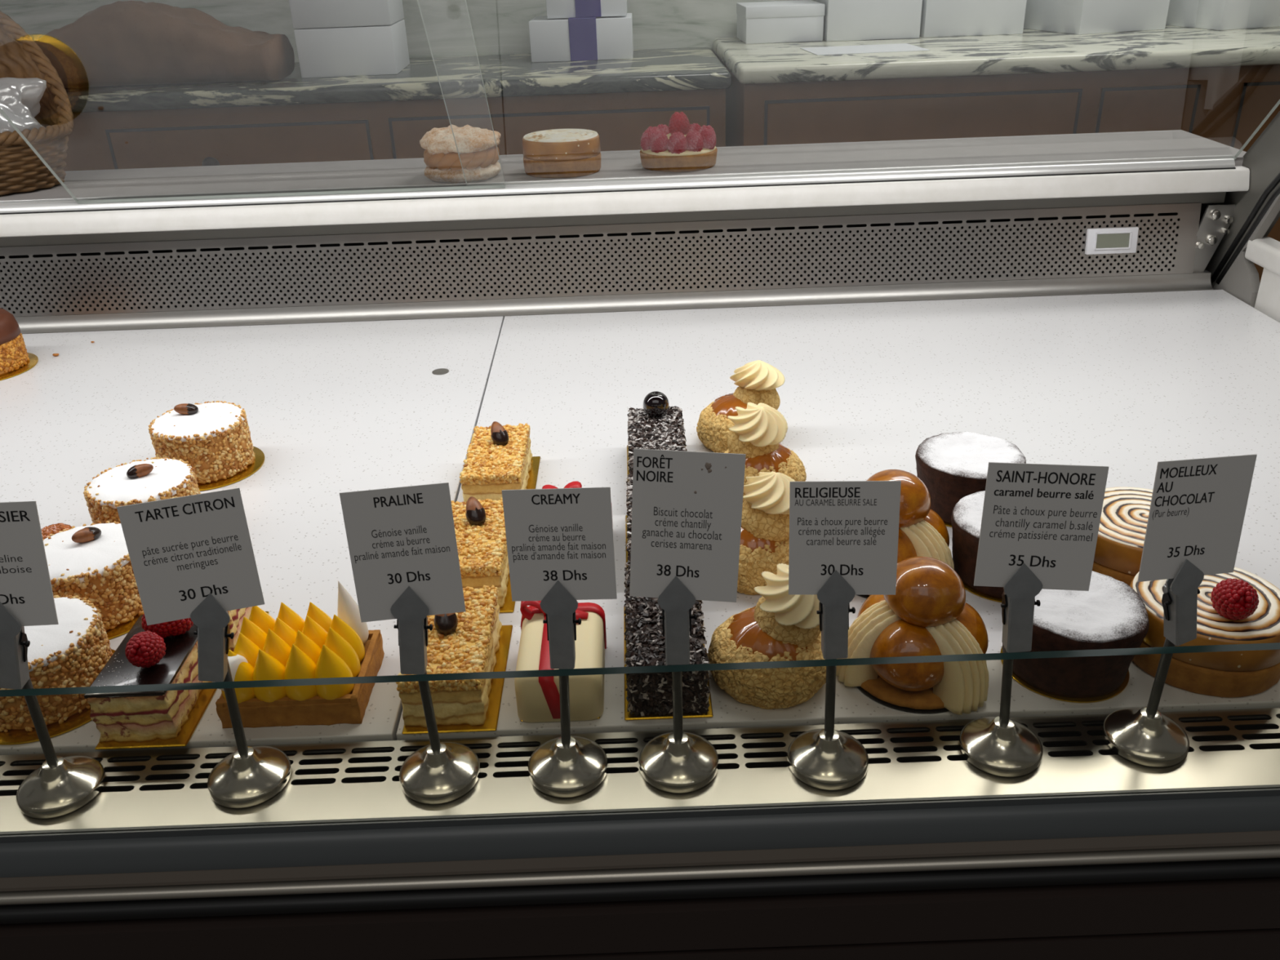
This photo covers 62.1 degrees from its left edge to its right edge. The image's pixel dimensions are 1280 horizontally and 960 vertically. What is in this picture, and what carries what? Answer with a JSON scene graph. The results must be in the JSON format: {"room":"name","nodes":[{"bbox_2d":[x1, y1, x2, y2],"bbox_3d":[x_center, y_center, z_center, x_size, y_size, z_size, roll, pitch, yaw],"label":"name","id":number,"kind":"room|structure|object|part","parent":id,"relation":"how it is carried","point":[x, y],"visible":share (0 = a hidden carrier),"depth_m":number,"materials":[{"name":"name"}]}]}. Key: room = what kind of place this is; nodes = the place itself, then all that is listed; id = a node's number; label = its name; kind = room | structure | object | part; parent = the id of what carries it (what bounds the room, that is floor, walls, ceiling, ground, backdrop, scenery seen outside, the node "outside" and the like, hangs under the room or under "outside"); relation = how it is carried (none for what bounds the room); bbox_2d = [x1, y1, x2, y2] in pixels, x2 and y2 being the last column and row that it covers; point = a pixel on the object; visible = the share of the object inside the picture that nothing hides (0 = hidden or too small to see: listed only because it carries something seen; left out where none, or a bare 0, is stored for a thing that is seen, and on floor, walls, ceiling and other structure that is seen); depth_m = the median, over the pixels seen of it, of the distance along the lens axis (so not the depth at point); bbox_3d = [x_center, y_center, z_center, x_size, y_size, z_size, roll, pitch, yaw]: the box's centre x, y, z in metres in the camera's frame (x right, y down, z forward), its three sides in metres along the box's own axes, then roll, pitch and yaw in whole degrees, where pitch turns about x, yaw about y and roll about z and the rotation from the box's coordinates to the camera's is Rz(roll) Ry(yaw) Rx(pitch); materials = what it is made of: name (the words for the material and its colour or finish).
{"room":"food shop","nodes":[
{"label":"food shop","id":0,"kind":"room"},
{"bbox_2d":[0,0,816,65],"bbox_3d":[-0.053,-1.436,2.489,5.200,3.000,0.060,-2,27,0],"label":"wall","id":1,"kind":"structure","parent":0,"point":[499,27],"depth_m":2.60,"materials":[{"name":"grey stone"}]},
{"bbox_3d":[0.029,0.771,1.515,5.200,0.050,7.000,-2,27,0],"label":"floor","id":2,"kind":"structure","parent":0,"visible":0},
{"bbox_2d":[62,88,725,171],"bbox_3d":[-0.862,-0.380,2.602,2.105,1.072,0.490,-2,27,0],"label":"base cabinet","id":3,"kind":"object","parent":2,"relation":"on","point":[378,130],"visible":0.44,"depth_m":2.19,"materials":[{"name":"brown paint"}]},
{"bbox_3d":[-0.888,-0.654,2.206,0.036,0.036,0.034,-2,27,0],"label":"knob","id":4,"kind":"part","parent":3,"relation":"part of","materials":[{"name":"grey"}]},
{"bbox_3d":[-0.823,-0.545,2.285,0.541,0.420,0.006,-2,27,0],"label":"drawer","id":5,"kind":"part","parent":3,"relation":"part of","materials":[{"name":"brown paint"}]},
{"bbox_2d":[64,47,731,112],"bbox_3d":[-0.876,-0.894,2.394,2.115,0.033,0.563,-2,27,0],"label":"countertop","id":6,"kind":"structure","parent":3,"relation":"on","point":[688,68],"depth_m":2.15,"materials":[{"name":"grey stone"}]},
{"bbox_2d":[34,0,294,88],"bbox_3d":[-1.035,-0.922,2.239,0.545,0.162,0.208,-2,27,0],"label":"paper bag","id":7,"kind":"object","parent":6,"relation":"on","point":[126,42],"visible":0.94,"depth_m":2.16,"materials":[{"name":"brown paper"}]},
{"bbox_2d":[293,19,409,78],"bbox_3d":[-0.636,-0.964,2.370,0.205,0.096,0.220,-3,27,-3],"label":"box","id":8,"kind":"object","parent":6,"relation":"on","point":[374,50],"visible":0.86,"depth_m":2.27,"materials":[{"name":"white cardboard"}]},
{"bbox_2d":[288,0,404,28],"bbox_3d":[-0.640,-1.061,2.321,0.205,0.118,0.220,-3,27,-3],"label":"box","id":9,"kind":"object","parent":8,"relation":"on","point":[305,14],"visible":1,"depth_m":2.24,"materials":[{"name":"white cardboard"}]},
{"bbox_2d":[528,13,633,62],"bbox_3d":[-0.134,-1.039,2.488,0.232,0.090,0.185,-2,27,1],"label":"box","id":10,"kind":"object","parent":6,"relation":"on","point":[602,37],"visible":0.91,"depth_m":2.41,"materials":[{"name":"white cardboard"}]},
{"bbox_2d":[546,0,626,18],"bbox_3d":[-0.122,-1.121,2.446,0.180,0.094,0.155,-2,27,1],"label":"box","id":11,"kind":"object","parent":10,"relation":"on","point":[555,8],"visible":1,"depth_m":2.39,"materials":[{"name":"white cardboard"}]},
{"bbox_3d":[-0.180,-0.571,2.284,0.662,0.420,0.006,-2,27,0],"label":"drawer","id":12,"kind":"part","parent":3,"relation":"part of","materials":[{"name":"brown paint"}]},
{"bbox_2d":[0,0,1279,959],"bbox_3d":[-0.250,0.118,1.089,2.041,1.518,1.069,-2,27,0],"label":"display case","id":13,"kind":"object","parent":2,"relation":"on","point":[1094,852],"visible":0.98,"depth_m":0.57,"materials":[{"name":"grey metal"}]},
{"bbox_2d":[0,10,73,195],"bbox_3d":[-0.890,-0.464,1.264,0.402,0.233,0.200,-2,27,0],"label":"wicker basket","id":14,"kind":"object","parent":13,"relation":"on","point":[21,170],"visible":0.9,"depth_m":1.29,"materials":[{"name":"brown wicker"}]},
{"bbox_2d":[0,77,46,133],"bbox_3d":[-0.827,-0.428,1.276,0.230,0.167,0.120,-2,27,0],"label":"bag","id":15,"kind":"object","parent":14,"relation":"in","point":[20,98],"visible":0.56,"depth_m":1.26,"materials":[{"name":"silver metal"}]},
{"bbox_2d":[0,602,105,818],"bbox_3d":[-0.317,0.112,0.550,0.043,0.128,0.043,-2,27,0],"label":"card stand","id":16,"kind":"object","parent":13,"relation":"on","point":[61,786],"visible":0.99,"depth_m":0.56,"materials":[{"name":"silver metal"}]},
{"bbox_2d":[0,501,58,626],"bbox_3d":[-0.314,0.042,0.512,0.056,0.065,0.012,-4,27,-4],"label":"price card","id":17,"kind":"object","parent":16,"relation":"attached to","point":[26,592],"visible":1,"depth_m":0.51,"materials":[{"name":"white"}]},
{"bbox_3d":[-0.315,0.120,0.554,0.007,0.073,0.005,5,28,13],"label":"stem","id":18,"kind":"part","parent":16,"relation":"part of","materials":[{"name":"metal"}]},
{"bbox_2d":[190,593,291,808],"bbox_3d":[-0.215,0.107,0.552,0.043,0.128,0.043,-2,27,0],"label":"card stand","id":19,"kind":"object","parent":13,"relation":"on","point":[249,776],"visible":1,"depth_m":0.56,"materials":[{"name":"silver metal"}]},
{"bbox_2d":[116,488,264,625],"bbox_3d":[-0.215,0.037,0.510,0.055,0.061,0.010,-9,28,-13],"label":"price card","id":20,"kind":"object","parent":19,"relation":"attached to","point":[184,550],"visible":1,"depth_m":0.51,"materials":[{"name":"white"}]},
{"bbox_3d":[-0.214,0.116,0.556,0.007,0.073,0.005,4,28,12],"label":"stem","id":21,"kind":"part","parent":19,"relation":"part of","materials":[{"name":"metal"}]},
{"bbox_2d":[0,315,503,764],"bbox_3d":[-0.699,-0.001,0.946,1.103,0.013,0.756,-2,27,0],"label":"display tray","id":22,"kind":"object","parent":13,"relation":"on","point":[331,409],"visible":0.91,"depth_m":1.01,"materials":[{"name":"white stone"}]},
{"bbox_2d":[0,308,38,380],"bbox_3d":[-0.724,-0.150,1.159,0.106,0.062,0.106,-2,27,0],"label":"cake","id":23,"kind":"object","parent":22,"relation":"on","point":[15,359],"visible":1,"depth_m":1.15,"materials":[{"name":"brown food"}]},
{"bbox_2d":[40,523,71,539],"bbox_3d":[-0.418,0.051,0.768,0.038,0.040,0.038,-2,27,0],"label":"cake","id":24,"kind":"object","parent":22,"relation":"on","point":[53,528],"visible":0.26,"depth_m":0.76,"materials":[{"name":"brown food"}]},
{"bbox_2d":[0,595,115,744],"bbox_3d":[-0.362,0.105,0.638,0.094,0.057,0.094,-1,27,3],"label":"cake","id":25,"kind":"object","parent":22,"relation":"on","point":[73,652],"visible":0.67,"depth_m":0.62,"materials":[{"name":"white food"}]},
{"bbox_2d":[43,520,144,639],"bbox_3d":[-0.375,0.063,0.723,0.094,0.057,0.094,-4,27,-3],"label":"cake","id":26,"kind":"object","parent":22,"relation":"on","point":[92,562],"visible":0.41,"depth_m":0.70,"materials":[{"name":"white food"}]},
{"bbox_2d":[83,457,200,524],"bbox_3d":[-0.380,0.015,0.816,0.094,0.057,0.094,-4,27,-3],"label":"cake","id":27,"kind":"object","parent":22,"relation":"on","point":[153,479],"visible":0.54,"depth_m":0.80,"materials":[{"name":"white food"}]},
{"bbox_2d":[84,613,217,749],"bbox_3d":[-0.285,0.106,0.629,0.052,0.058,0.090,-2,27,0],"label":"slice","id":28,"kind":"object","parent":22,"relation":"on","point":[166,652],"visible":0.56,"depth_m":0.60,"materials":[{"name":"brown food"}]},
{"bbox_2d":[148,400,265,491],"bbox_3d":[-0.378,-0.036,0.917,0.094,0.057,0.094,-24,34,-36],"label":"cake","id":29,"kind":"object","parent":22,"relation":"on","point":[214,437],"visible":0.92,"depth_m":0.90,"materials":[{"name":"white food"}]},
{"bbox_2d":[227,606,269,651],"bbox_3d":[-0.278,0.087,0.691,0.052,0.036,0.052,-2,27,0],"label":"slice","id":30,"kind":"object","parent":22,"relation":"on","point":[237,615],"visible":0.09,"depth_m":0.68,"materials":[{"name":"beige food"}]},
{"bbox_2d":[212,580,384,728],"bbox_3d":[-0.208,0.101,0.632,0.091,0.061,0.071,-2,27,0],"label":"tart","id":31,"kind":"object","parent":22,"relation":"on","point":[289,646],"visible":0.89,"depth_m":0.61,"materials":[{"name":"yellow food"}]},
{"bbox_3d":[-0.406,-0.417,1.001,0.494,0.363,0.327,-2,27,0],"label":"sliding glass door","id":32,"kind":"part","parent":13,"relation":"part of","materials":[{"name":"grey"}]},
{"bbox_2d":[390,586,479,804],"bbox_3d":[-0.111,0.104,0.550,0.043,0.128,0.043,-2,27,0],"label":"card stand","id":33,"kind":"object","parent":13,"relation":"on","point":[437,772],"visible":1,"depth_m":0.56,"materials":[{"name":"silver metal"}]},
{"bbox_2d":[339,482,466,622],"bbox_3d":[-0.114,0.035,0.511,0.052,0.068,0.010,-4,27,-5],"label":"price card","id":34,"kind":"object","parent":33,"relation":"attached to","point":[398,539],"visible":1,"depth_m":0.51,"materials":[{"name":"white"}]},
{"bbox_3d":[-0.112,0.113,0.554,0.007,0.073,0.005,-9,28,-13],"label":"stem","id":35,"kind":"part","parent":33,"relation":"part of","materials":[{"name":"metal"}]},
{"bbox_2d":[419,124,501,183],"bbox_3d":[-0.214,-0.390,1.273,0.096,0.064,0.098,-2,27,0],"label":"cake","id":36,"kind":"object","parent":13,"relation":"on","point":[477,146],"visible":0.96,"depth_m":1.24,"materials":[{"name":"brown food"}]},
{"bbox_3d":[-0.215,-0.404,1.266,0.097,0.032,0.099,-2,27,0],"label":"choux lid","id":37,"kind":"part","parent":36,"relation":"part of","materials":[{"name":"beige food"}]},
{"bbox_2d":[522,128,600,178],"bbox_3d":[-0.095,-0.397,1.287,0.095,0.045,0.095,-2,27,0],"label":"cake","id":38,"kind":"object","parent":13,"relation":"on","point":[554,153],"visible":1,"depth_m":1.25,"materials":[{"name":"beige food"}]},
{"bbox_2d":[528,579,608,797],"bbox_3d":[-0.041,0.101,0.551,0.043,0.128,0.043,-2,27,0],"label":"card stand","id":39,"kind":"object","parent":13,"relation":"on","point":[566,766],"visible":1,"depth_m":0.56,"materials":[{"name":"silver metal"}]},
{"bbox_2d":[502,487,617,601],"bbox_3d":[-0.038,0.031,0.510,0.053,0.058,0.009,-1,27,3],"label":"price card","id":40,"kind":"object","parent":39,"relation":"attached to","point":[563,535],"visible":1,"depth_m":0.51,"materials":[{"name":"white"}]},
{"bbox_3d":[-0.040,0.110,0.555,0.008,0.073,0.005,2,27,9],"label":"stem","id":41,"kind":"part","parent":39,"relation":"part of","materials":[{"name":"metal"}]},
{"bbox_3d":[-0.296,-0.254,1.273,1.928,0.082,0.013,-2,27,0],"label":"perforated panel","id":42,"kind":"part","parent":13,"relation":"part of","materials":[{"name":"silver metal"}]},
{"bbox_3d":[-0.279,-0.315,1.236,1.965,0.024,0.030,-2,27,0],"label":"white rail","id":43,"kind":"part","parent":13,"relation":"part of","materials":[{"name":"metal"}]},
{"bbox_3d":[-0.260,0.200,0.547,1.965,0.006,0.018,-2,27,0],"label":"trim","id":44,"kind":"part","parent":13,"relation":"part of","materials":[{"name":"brown metal"}]},
{"bbox_3d":[-0.262,0.142,0.527,1.965,0.096,0.005,-2,27,0],"label":"glass","id":45,"kind":"part","parent":13,"relation":"part of","materials":[{"name":"teal"}]},
{"bbox_2d":[0,707,1279,831],"bbox_3d":[-0.262,0.168,0.579,1.965,0.001,0.062,-2,27,0],"label":"grille","id":46,"kind":"object","parent":13,"relation":"attached to","point":[1249,775],"depth_m":0.56,"materials":[{"name":"grey metal"}]},
{"bbox_2d":[639,575,718,792],"bbox_3d":[0.019,0.099,0.551,0.043,0.128,0.043,-2,27,0],"label":"card stand","id":47,"kind":"object","parent":13,"relation":"on","point":[678,761],"visible":1,"depth_m":0.56,"materials":[{"name":"silver metal"}]},
{"bbox_3d":[0.019,0.107,0.555,0.005,0.072,0.006,-2,27,0],"label":"stem","id":48,"kind":"part","parent":47,"relation":"part of","materials":[{"name":"metal"}]},
{"bbox_2d":[629,448,746,602],"bbox_3d":[0.022,0.022,0.508,0.056,0.078,0.012,0,27,5],"label":"price card","id":49,"kind":"object","parent":47,"relation":"attached to","point":[686,506],"visible":1,"depth_m":0.51,"materials":[{"name":"white"}]},
{"bbox_2d":[640,111,717,172],"bbox_3d":[0.047,-0.415,1.292,0.095,0.063,0.095,15,32,30],"label":"tart","id":50,"kind":"object","parent":13,"relation":"on","point":[681,146],"visible":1,"depth_m":1.27,"materials":[{"name":"brown food"}]},
{"bbox_2d":[786,569,868,790],"bbox_3d":[0.100,0.097,0.549,0.043,0.128,0.043,-2,27,0],"label":"card stand","id":51,"kind":"object","parent":13,"relation":"on","point":[828,758],"visible":1,"depth_m":0.56,"materials":[{"name":"silver metal"}]},
{"bbox_3d":[0.100,0.105,0.553,0.007,0.073,0.005,-10,28,-14],"label":"stem","id":52,"kind":"part","parent":51,"relation":"part of","materials":[{"name":"metal"}]},
{"bbox_2d":[788,480,901,595],"bbox_3d":[0.098,0.028,0.511,0.052,0.059,0.009,0,27,4],"label":"price card","id":53,"kind":"object","parent":51,"relation":"attached to","point":[851,528],"visible":1,"depth_m":0.51,"materials":[{"name":"white"}]},
{"bbox_2d":[395,289,1279,749],"bbox_3d":[0.276,-0.037,0.946,0.866,0.012,0.756,-2,27,0],"label":"display tray","id":54,"kind":"object","parent":13,"relation":"on","point":[1128,384],"visible":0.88,"depth_m":1.02,"materials":[{"name":"white stone"}]},
{"bbox_2d":[395,584,512,734],"bbox_3d":[-0.111,0.099,0.641,0.055,0.049,0.104,-2,27,0],"label":"slice","id":55,"kind":"object","parent":54,"relation":"on","point":[473,640],"visible":0.67,"depth_m":0.61,"materials":[{"name":"beige food"}]},
{"bbox_2d":[450,496,515,613],"bbox_3d":[-0.114,0.045,0.748,0.055,0.049,0.104,-2,27,0],"label":"slice","id":56,"kind":"object","parent":54,"relation":"on","point":[479,525],"visible":0.62,"depth_m":0.73,"materials":[{"name":"beige food"}]},
{"bbox_2d":[458,421,540,502],"bbox_3d":[-0.114,-0.017,0.868,0.055,0.049,0.104,-2,27,0],"label":"slice","id":57,"kind":"object","parent":54,"relation":"on","point":[500,457],"visible":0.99,"depth_m":0.85,"materials":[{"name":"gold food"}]},
{"bbox_2d":[514,600,606,722],"bbox_3d":[-0.047,0.102,0.636,0.052,0.043,0.082,-2,27,0],"label":"cake","id":58,"kind":"object","parent":54,"relation":"on","point":[537,698],"visible":0.62,"depth_m":0.61,"materials":[{"name":"white food"}]},
{"bbox_2d":[542,480,613,526],"bbox_3d":[-0.047,0.036,0.767,0.052,0.043,0.082,-2,27,0],"label":"cake","id":59,"kind":"object","parent":54,"relation":"on","point":[576,484],"visible":0.05,"depth_m":0.78,"materials":[{"name":"red food"}]},
{"bbox_2d":[625,473,632,570],"bbox_3d":[0.014,0.029,0.761,0.051,0.057,0.118,-2,27,0],"label":"log","id":60,"kind":"object","parent":54,"relation":"on","point":[629,484],"visible":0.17,"depth_m":0.77,"materials":[{"name":"black food"}]},
{"bbox_2d":[626,391,687,481],"bbox_3d":[0.014,-0.030,0.875,0.051,0.057,0.118,-2,27,0],"label":"chocolate cake","id":61,"kind":"object","parent":54,"relation":"on","point":[658,425],"visible":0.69,"depth_m":0.89,"materials":[{"name":"black food"}]},
{"bbox_2d":[623,560,713,719],"bbox_3d":[0.015,0.086,0.649,0.051,0.057,0.118,-2,27,0],"label":"chocolate cake","id":62,"kind":"object","parent":54,"relation":"on","point":[647,695],"visible":0.5,"depth_m":0.61,"materials":[{"name":"black food"}]},
{"bbox_2d":[696,360,785,453],"bbox_3d":[0.088,-0.065,0.924,0.078,0.072,0.074,-2,27,0],"label":"religieuse","id":63,"kind":"object","parent":54,"relation":"on","point":[757,381],"visible":0.62,"depth_m":0.91,"materials":[{"name":"food"}]},
{"bbox_2d":[724,402,806,502],"bbox_3d":[0.094,-0.024,0.838,0.075,0.076,0.074,-2,27,0],"label":"religieuse","id":64,"kind":"object","parent":54,"relation":"on","point":[758,431],"visible":0.65,"depth_m":0.82,"materials":[{"name":"food"}]},
{"bbox_2d":[737,471,795,595],"bbox_3d":[0.078,0.030,0.733,0.075,0.078,0.074,-2,27,0],"label":"religieuse","id":65,"kind":"object","parent":54,"relation":"on","point":[764,544],"visible":0.52,"depth_m":0.71,"materials":[{"name":"food"}]},
{"bbox_2d":[706,563,826,709],"bbox_3d":[0.077,0.085,0.626,0.075,0.077,0.074,-2,27,0],"label":"religieuse","id":66,"kind":"object","parent":54,"relation":"on","point":[782,626],"visible":0.82,"depth_m":0.61,"materials":[{"name":"food"}]},
{"bbox_2d":[857,469,954,598],"bbox_3d":[0.169,0.030,0.726,0.089,0.077,0.089,-6,27,-7],"label":"pastry","id":67,"kind":"object","parent":54,"relation":"on","point":[922,531],"visible":0.34,"depth_m":0.70,"materials":[{"name":"brown food"}]},
{"bbox_2d":[835,555,988,715],"bbox_3d":[0.161,0.082,0.625,0.089,0.077,0.089,-2,27,0],"label":"pastry","id":68,"kind":"object","parent":54,"relation":"on","point":[929,613],"visible":0.88,"depth_m":0.60,"materials":[{"name":"brown food"}]},
{"bbox_2d":[915,431,1026,527],"bbox_3d":[0.250,-0.001,0.811,0.080,0.049,0.081,7,28,18],"label":"cake","id":69,"kind":"object","parent":54,"relation":"on","point":[953,467],"visible":0.59,"depth_m":0.79,"materials":[{"name":"brown food"}]},
{"bbox_2d":[951,490,1004,602],"bbox_3d":[0.252,0.044,0.723,0.081,0.049,0.080,7,28,18],"label":"cake","id":70,"kind":"object","parent":54,"relation":"on","point":[966,514],"visible":0.26,"depth_m":0.71,"materials":[{"name":"brown food"}]},
{"bbox_2d":[1000,570,1149,702],"bbox_3d":[0.255,0.090,0.632,0.080,0.049,0.081,-2,27,0],"label":"cake","id":71,"kind":"object","parent":54,"relation":"on","point":[1111,615],"visible":0.77,"depth_m":0.61,"materials":[{"name":"brown food"}]},
{"bbox_2d":[1092,486,1152,586],"bbox_3d":[0.342,0.042,0.727,0.091,0.043,0.091,-23,34,-35],"label":"tart","id":72,"kind":"object","parent":54,"relation":"on","point":[1125,512],"visible":0.44,"depth_m":0.70,"materials":[{"name":"brown food"}]},
{"bbox_2d":[1129,566,1279,697],"bbox_3d":[0.340,0.076,0.634,0.091,0.066,0.091,-2,27,0],"label":"tart","id":73,"kind":"object","parent":54,"relation":"on","point":[1238,606],"visible":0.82,"depth_m":0.61,"materials":[{"name":"brown food"}]},
{"bbox_3d":[0.242,-0.445,1.009,0.893,0.363,0.327,-2,27,0],"label":"sliding glass door","id":74,"kind":"part","parent":13,"relation":"part of","materials":[{"name":"grey"}]},
{"bbox_3d":[-0.244,0.637,0.783,1.965,0.870,0.054,-2,27,0],"label":"panel","id":75,"kind":"part","parent":13,"relation":"part of","materials":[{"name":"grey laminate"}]},
{"bbox_2d":[959,562,1043,777],"bbox_3d":[0.195,0.091,0.554,0.043,0.128,0.043,-2,27,0],"label":"card stand","id":76,"kind":"object","parent":13,"relation":"on","point":[1001,745],"visible":1,"depth_m":0.56,"materials":[{"name":"silver metal"}]},
{"bbox_3d":[0.193,0.100,0.558,0.010,0.073,0.005,-5,27,-5],"label":"stem","id":77,"kind":"part","parent":76,"relation":"part of","materials":[{"name":"metal"}]},
{"bbox_2d":[973,462,1108,591],"bbox_3d":[0.192,0.023,0.510,0.056,0.065,0.008,1,27,6],"label":"price card","id":78,"kind":"object","parent":76,"relation":"attached to","point":[1045,517],"visible":1,"depth_m":0.51,"materials":[{"name":"white"}]},
{"bbox_2d":[1084,226,1138,254],"bbox_3d":[0.563,-0.285,1.269,0.060,0.030,0.011,-2,27,0],"label":"thermometer","id":79,"kind":"object","parent":13,"relation":"attached to","point":[1106,240],"visible":1,"depth_m":1.27,"materials":[{"name":"white plastic"}]},
{"bbox_2d":[1102,559,1204,767],"bbox_3d":[0.276,0.087,0.557,0.043,0.128,0.043,-2,27,0],"label":"card stand","id":80,"kind":"object","parent":13,"relation":"on","point":[1144,735],"visible":1,"depth_m":0.57,"materials":[{"name":"silver metal"}]},
{"bbox_3d":[0.277,0.094,0.560,0.007,0.075,0.005,22,36,39],"label":"stem","id":81,"kind":"part","parent":80,"relation":"part of","materials":[{"name":"metal"}]},
{"bbox_2d":[1137,453,1257,582],"bbox_3d":[0.267,0.019,0.509,0.056,0.064,0.008,-7,27,-10],"label":"price card","id":82,"kind":"object","parent":80,"relation":"attached to","point":[1198,506],"visible":1,"depth_m":0.51,"materials":[{"name":"grey"}]},
{"bbox_3d":[0.713,-0.382,1.041,0.022,0.512,0.458,-2,27,0],"label":"frame","id":83,"kind":"part","parent":13,"relation":"part of","materials":[{"name":"grey metal"}]},
{"bbox_3d":[0.721,-0.118,0.935,0.028,0.026,0.660,-2,27,0],"label":"rail","id":84,"kind":"part","parent":13,"relation":"part of","materials":[{"name":"white ceramic"}]},
{"bbox_3d":[0.720,-0.078,0.942,0.012,0.060,0.620,-2,27,0],"label":"panel","id":85,"kind":"part","parent":13,"relation":"part of","materials":[{"name":"white plastic"}]},
{"bbox_2d":[724,63,1279,283],"bbox_3d":[1.076,-0.423,2.522,1.718,1.092,0.457,-2,27,0],"label":"base cabinet","id":86,"kind":"object","parent":2,"relation":"on","point":[1225,105],"visible":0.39,"depth_m":2.10,"materials":[{"name":"brown paint"}]},
{"bbox_3d":[0.564,-0.571,2.185,0.624,0.420,0.006,-2,27,0],"label":"drawer","id":87,"kind":"part","parent":86,"relation":"part of","materials":[{"name":"brown paint"}]},
{"bbox_2d":[712,25,1279,84],"bbox_3d":[1.050,-0.959,2.337,1.731,0.033,0.670,-2,27,0],"label":"countertop","id":88,"kind":"structure","parent":86,"relation":"on","point":[1032,51],"depth_m":2.06,"materials":[{"name":"grey stone"}]},
{"bbox_2d":[736,0,825,44],"bbox_3d":[0.328,-1.082,2.508,0.181,0.078,0.183,-3,27,-1],"label":"box","id":89,"kind":"object","parent":88,"relation":"on","point":[801,20],"visible":1,"depth_m":2.43,"materials":[{"name":"white cardboard"}]},
{"bbox_3d":[0.327,-1.106,2.496,0.181,0.025,0.183,-3,27,-1],"label":"lid","id":90,"kind":"part","parent":89,"relation":"part of","materials":[{"name":"white cardboard"}]},
{"bbox_2d":[800,43,929,55],"bbox_3d":[0.472,-0.910,2.245,0.235,0.001,0.160,-4,27,-4],"label":"paper sheet","id":91,"kind":"object","parent":88,"relation":"on","point":[899,47],"visible":1,"depth_m":2.23,"materials":[{"name":"white paper"}]},
{"bbox_2d":[816,0,922,41],"bbox_3d":[0.530,-1.136,2.468,0.212,0.197,0.180,-2,27,1],"label":"box","id":92,"kind":"object","parent":88,"relation":"on","point":[843,20],"visible":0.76,"depth_m":2.41,"materials":[{"name":"white cardboard"}]},
{"bbox_2d":[919,0,1026,37],"bbox_3d":[0.764,-1.158,2.472,0.226,0.217,0.180,-1,27,2],"label":"box","id":93,"kind":"object","parent":88,"relation":"on","point":[939,18],"visible":0.76,"depth_m":2.42,"materials":[{"name":"white cardboard"}]},
{"bbox_2d":[1023,0,1169,35],"bbox_3d":[1.058,-1.157,2.450,0.225,0.217,0.225,-9,28,-12],"label":"box","id":94,"kind":"object","parent":88,"relation":"on","point":[1079,17],"visible":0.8,"depth_m":2.40,"materials":[{"name":"white cardboard"}]},
{"bbox_2d":[1165,0,1279,30],"bbox_3d":[1.388,-1.156,2.423,0.260,0.217,0.200,-8,28,-11],"label":"box","id":95,"kind":"object","parent":88,"relation":"on","point":[1215,15],"visible":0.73,"depth_m":2.37,"materials":[{"name":"white cardboard"}]},
{"bbox_3d":[1.012,-0.588,2.185,0.194,0.420,0.006,-2,27,0],"label":"drawer","id":96,"kind":"part","parent":86,"relation":"part of","materials":[{"name":"brown paint"}]},
{"bbox_3d":[1.436,-0.604,2.185,0.485,0.420,0.006,-2,27,0],"label":"drawer","id":97,"kind":"part","parent":86,"relation":"part of","materials":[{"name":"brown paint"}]}
]}

